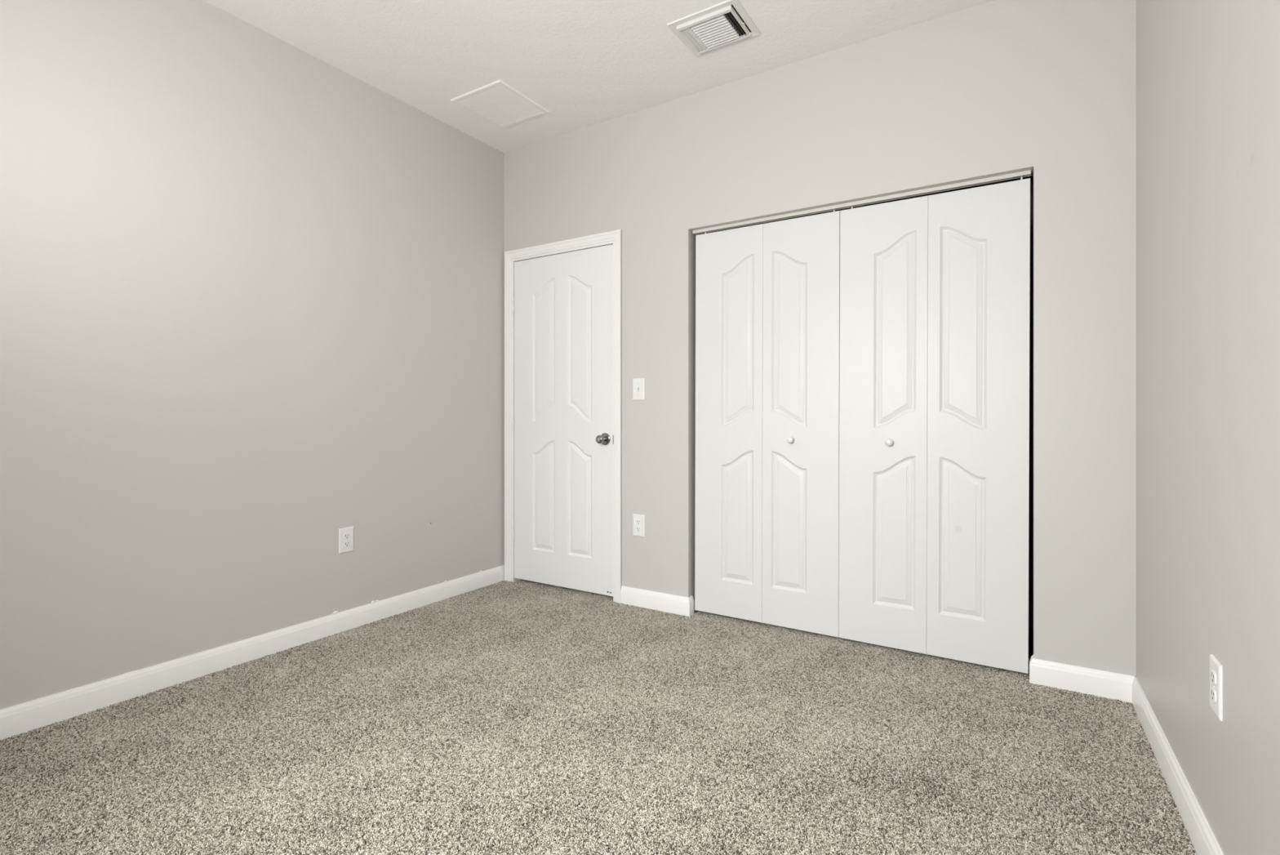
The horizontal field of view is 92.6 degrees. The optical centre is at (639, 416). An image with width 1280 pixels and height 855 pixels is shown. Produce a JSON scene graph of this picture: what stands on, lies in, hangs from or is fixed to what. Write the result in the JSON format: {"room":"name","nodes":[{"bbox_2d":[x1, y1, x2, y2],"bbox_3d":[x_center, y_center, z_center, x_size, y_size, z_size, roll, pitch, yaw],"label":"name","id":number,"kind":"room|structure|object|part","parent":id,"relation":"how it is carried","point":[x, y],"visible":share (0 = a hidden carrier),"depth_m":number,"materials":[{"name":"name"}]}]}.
{"room":"empty bedroom","nodes":[
{"label":"empty bedroom","id":0,"kind":"room"},
{"bbox_2d":[0,0,504,709],"bbox_3d":[-1.830,-0.308,2.470,0.115,2.739,3.680,0,0,32],"label":"wall","id":1,"kind":"structure","parent":0,"point":[251,290],"depth_m":2.51,"materials":[{"name":"beige paint"}]},
{"bbox_2d":[0,564,504,740],"bbox_3d":[-1.776,0.994,2.437,0.017,0.120,3.450,0,0,32],"label":"baseboard","id":2,"kind":"structure","parent":1,"relation":"attached to","point":[22,717],"depth_m":2.48,"materials":[{"name":"white paint"}]},
{"bbox_2d":[338,526,353,553],"bbox_3d":[-1.433,0.605,2.989,0.008,0.120,0.076,0,0,32],"label":"wall outlet","id":3,"kind":"object","parent":1,"relation":"attached to","point":[346,534],"visible":1,"depth_m":2.98,"materials":[{"name":"white plastic"}]},
{"bbox_2d":[343,540,350,546],"bbox_3d":[-1.431,0.624,2.987,0.003,0.029,0.034,0,0,32],"label":"receptacle","id":4,"kind":"object","parent":3,"relation":"attached to","point":[346,543],"depth_m":2.99,"materials":[{"name":"grey plastic"}]},
{"bbox_2d":[343,533,350,538],"bbox_3d":[-1.431,0.585,2.987,0.003,0.029,0.034,0,0,32],"label":"receptacle","id":5,"kind":"object","parent":3,"relation":"attached to","point":[346,535],"depth_m":2.99,"materials":[{"name":"grey plastic"}]},
{"bbox_2d":[9,610,1177,854],"bbox_3d":[0.026,1.077,2.186,3.565,0.050,5.165,0,0,32],"label":"floor","id":6,"kind":"structure","parent":0,"point":[1030,630],"depth_m":1.73,"materials":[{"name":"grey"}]},
{"bbox_2d":[0,578,1196,854],"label":"carpet","id":7,"kind":"object","parent":6,"relation":"on","point":[241,713],"depth_m":1.90,"materials":[{"name":"beige carpet"}]},
{"bbox_2d":[203,0,994,153],"bbox_3d":[-0.186,-1.702,1.847,3.565,0.050,4.365,0,0,32],"label":"ceiling","id":8,"kind":"structure","parent":0,"point":[588,63],"depth_m":2.77,"materials":[{"name":"white paint"}]},
{"bbox_2d":[450,80,549,128],"bbox_3d":[-0.751,-1.673,3.305,0.363,0.010,0.377,0,0,32],"label":"access panel","id":9,"kind":"object","parent":8,"relation":"in","point":[497,102],"visible":1,"depth_m":3.29,"materials":[{"name":"white"}]},
{"bbox_2d":[666,0,760,57],"bbox_3d":[0.322,-1.668,2.648,0.318,0.019,0.272,0,0,32],"label":"ceiling vent","id":10,"kind":"object","parent":8,"relation":"in","point":[726,23],"visible":1,"depth_m":2.63,"materials":[{"name":"white metal"}]},
{"bbox_3d":[0.268,-1.666,2.566,0.253,0.016,0.015,0,0,32],"label":"rail","id":11,"kind":"part","parent":10,"relation":"part of","materials":[{"name":"white metal"}]},
{"bbox_3d":[0.373,-1.666,2.735,0.253,0.016,0.009,0,0,32],"label":"rail","id":12,"kind":"part","parent":10,"relation":"part of","materials":[{"name":"white metal"}]},
{"bbox_3d":[0.422,-1.667,2.585,0.008,0.016,0.212,0,0,32],"label":"plate","id":13,"kind":"part","parent":10,"relation":"part of","materials":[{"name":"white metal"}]},
{"bbox_2d":[504,0,1136,675],"bbox_3d":[0.542,-0.308,3.090,3.290,2.739,0.115,0,0,32],"label":"wall","id":14,"kind":"structure","parent":0,"point":[1047,88],"depth_m":2.58,"materials":[{"name":"grey paint"}]},
{"bbox_2d":[512,244,613,595],"bbox_3d":[-0.483,0.024,3.647,0.772,1.993,0.106,0,0,32],"label":"door","id":15,"kind":"structure","parent":14,"relation":"in","point":[562,304],"depth_m":3.64,"materials":[{"name":"white paint"}]},
{"bbox_3d":[-0.218,0.130,3.456,0.049,0.049,0.059,0,0,32],"label":"knob","id":16,"kind":"part","parent":15,"relation":"part of","materials":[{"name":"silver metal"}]},
{"bbox_2d":[504,229,622,602],"bbox_3d":[-0.450,0.006,3.699,0.885,2.095,0.132,0,0,32],"label":"door frame","id":17,"kind":"structure","parent":14,"relation":"attached to","point":[615,236],"depth_m":3.61,"materials":[{"name":"white paint"}]},
{"bbox_2d":[632,513,644,537],"bbox_3d":[-0.008,0.600,3.361,0.076,0.120,0.008,0,0,32],"label":"wall outlet","id":18,"kind":"object","parent":14,"relation":"attached to","point":[638,520],"visible":1,"depth_m":3.36,"materials":[{"name":"white plastic"}]},
{"bbox_2d":[635,526,640,531],"bbox_3d":[-0.009,0.620,3.359,0.034,0.029,0.003,0,0,32],"label":"receptacle","id":19,"kind":"object","parent":18,"relation":"attached to","point":[637,528],"depth_m":3.36,"materials":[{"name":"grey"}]},
{"bbox_2d":[635,519,640,524],"bbox_3d":[-0.009,0.581,3.359,0.034,0.029,0.003,0,0,32],"label":"receptacle","id":20,"kind":"object","parent":18,"relation":"attached to","point":[637,521],"depth_m":3.36,"materials":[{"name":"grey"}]},
{"bbox_2d":[632,377,644,399],"bbox_3d":[-0.011,-0.148,3.358,0.076,0.120,0.017,0,0,32],"label":"light switch","id":21,"kind":"object","parent":14,"relation":"attached to","point":[638,384],"visible":1,"depth_m":3.36,"materials":[{"name":"white plastic"}]},
{"bbox_2d":[620,585,693,617],"bbox_3d":[0.089,1.001,3.321,0.432,0.106,0.054,0,0,32],"label":"baseboard","id":22,"kind":"structure","parent":14,"relation":"attached to","point":[680,605],"depth_m":3.29,"materials":[{"name":"white paint"}]},
{"bbox_2d":[692,169,1031,235],"bbox_3d":[0.923,-0.971,2.843,1.506,0.016,0.027,0,0,32],"label":"door track","id":23,"kind":"object","parent":14,"relation":"attached to","point":[1027,173],"visible":1,"depth_m":2.75,"materials":[{"name":"grey metal"}]},
{"bbox_2d":[694,209,839,636],"bbox_3d":[0.606,0.029,3.025,0.742,1.985,0.065,0,0,32],"label":"bifold door","id":24,"kind":"structure","parent":23,"relation":"hanging from","point":[767,295],"depth_m":3.01,"materials":[{"name":"white paint"}]},
{"bbox_3d":[0.457,0.035,3.136,0.371,1.972,0.035,0,0,32],"label":"door panel","id":25,"kind":"part","parent":24,"relation":"part of","materials":[{"name":"white paint"}]},
{"bbox_3d":[0.721,0.113,2.933,0.033,0.033,0.030,0,0,32],"label":"knob","id":26,"kind":"part","parent":24,"relation":"part of","materials":[{"name":"white ceramic"}]},
{"bbox_3d":[0.772,0.036,2.939,0.371,1.972,0.035,0,0,32],"label":"door panel","id":27,"kind":"part","parent":24,"relation":"part of","materials":[{"name":"white paint"}]},
{"bbox_2d":[838,176,1030,673],"bbox_3d":[1.236,0.030,2.631,0.740,1.988,0.065,0,0,32],"label":"bifold door","id":28,"kind":"structure","parent":23,"relation":"hanging from","point":[935,289],"depth_m":2.61,"materials":[{"name":"white paint"}]},
{"bbox_3d":[1.087,0.037,2.742,0.370,1.972,0.035,0,0,32],"label":"door panel","id":29,"kind":"part","parent":28,"relation":"part of","materials":[{"name":"white paint"}]},
{"bbox_3d":[1.098,0.115,2.697,0.033,0.033,0.030,0,0,32],"label":"knob","id":30,"kind":"part","parent":28,"relation":"part of","materials":[{"name":"white ceramic"}]},
{"bbox_3d":[1.401,0.039,2.546,0.370,1.972,0.035,0,0,32],"label":"door panel","id":31,"kind":"part","parent":28,"relation":"part of","materials":[{"name":"white paint"}]},
{"bbox_2d":[1029,653,1134,702],"bbox_3d":[1.675,0.994,2.325,0.328,0.120,0.046,0,0,32],"label":"baseboard","id":32,"kind":"structure","parent":14,"relation":"attached to","point":[1098,682],"depth_m":2.31,"materials":[{"name":"white paint"}]},
{"bbox_2d":[697,176,1033,628],"bbox_3d":[1.224,-0.308,3.129,2.025,2.739,0.675,0,0,32],"label":"door frame","id":33,"kind":"structure","parent":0,"point":[1031,313],"depth_m":3.03,"materials":[{"name":"grey paint"}]},
{"bbox_2d":[1136,0,1279,854],"bbox_3d":[0.968,-0.308,0.722,0.115,2.739,3.452,0,0,31],"label":"wall","id":34,"kind":"structure","parent":0,"point":[1208,71],"depth_m":1.41,"materials":[{"name":"beige paint"}]},
{"bbox_2d":[1132,675,1223,854],"bbox_3d":[0.913,1.001,0.756,0.014,0.106,3.450,0,0,31],"label":"baseboard","id":35,"kind":"structure","parent":34,"relation":"attached to","point":[1203,839],"depth_m":1.65,"materials":[{"name":"white paint"}]},
{"bbox_2d":[1209,653,1222,720],"bbox_3d":[1.283,0.603,1.365,0.008,0.120,0.076,0,0,31],"label":"wall outlet","id":36,"kind":"object","parent":34,"relation":"attached to","point":[1215,667],"visible":1,"depth_m":1.35,"materials":[{"name":"white plastic"}]},
{"bbox_2d":[1210,686,1216,702],"bbox_3d":[1.281,0.623,1.367,0.003,0.029,0.034,0,0,31],"label":"receptacle","id":37,"kind":"object","parent":36,"relation":"attached to","point":[1213,689],"depth_m":1.36,"materials":[{"name":"grey plastic"}]},
{"bbox_2d":[1210,669,1216,685],"bbox_3d":[1.281,0.584,1.367,0.003,0.029,0.034,0,0,31],"label":"receptacle","id":38,"kind":"object","parent":36,"relation":"attached to","point":[1213,672],"depth_m":1.36,"materials":[{"name":"grey plastic"}]}
]}

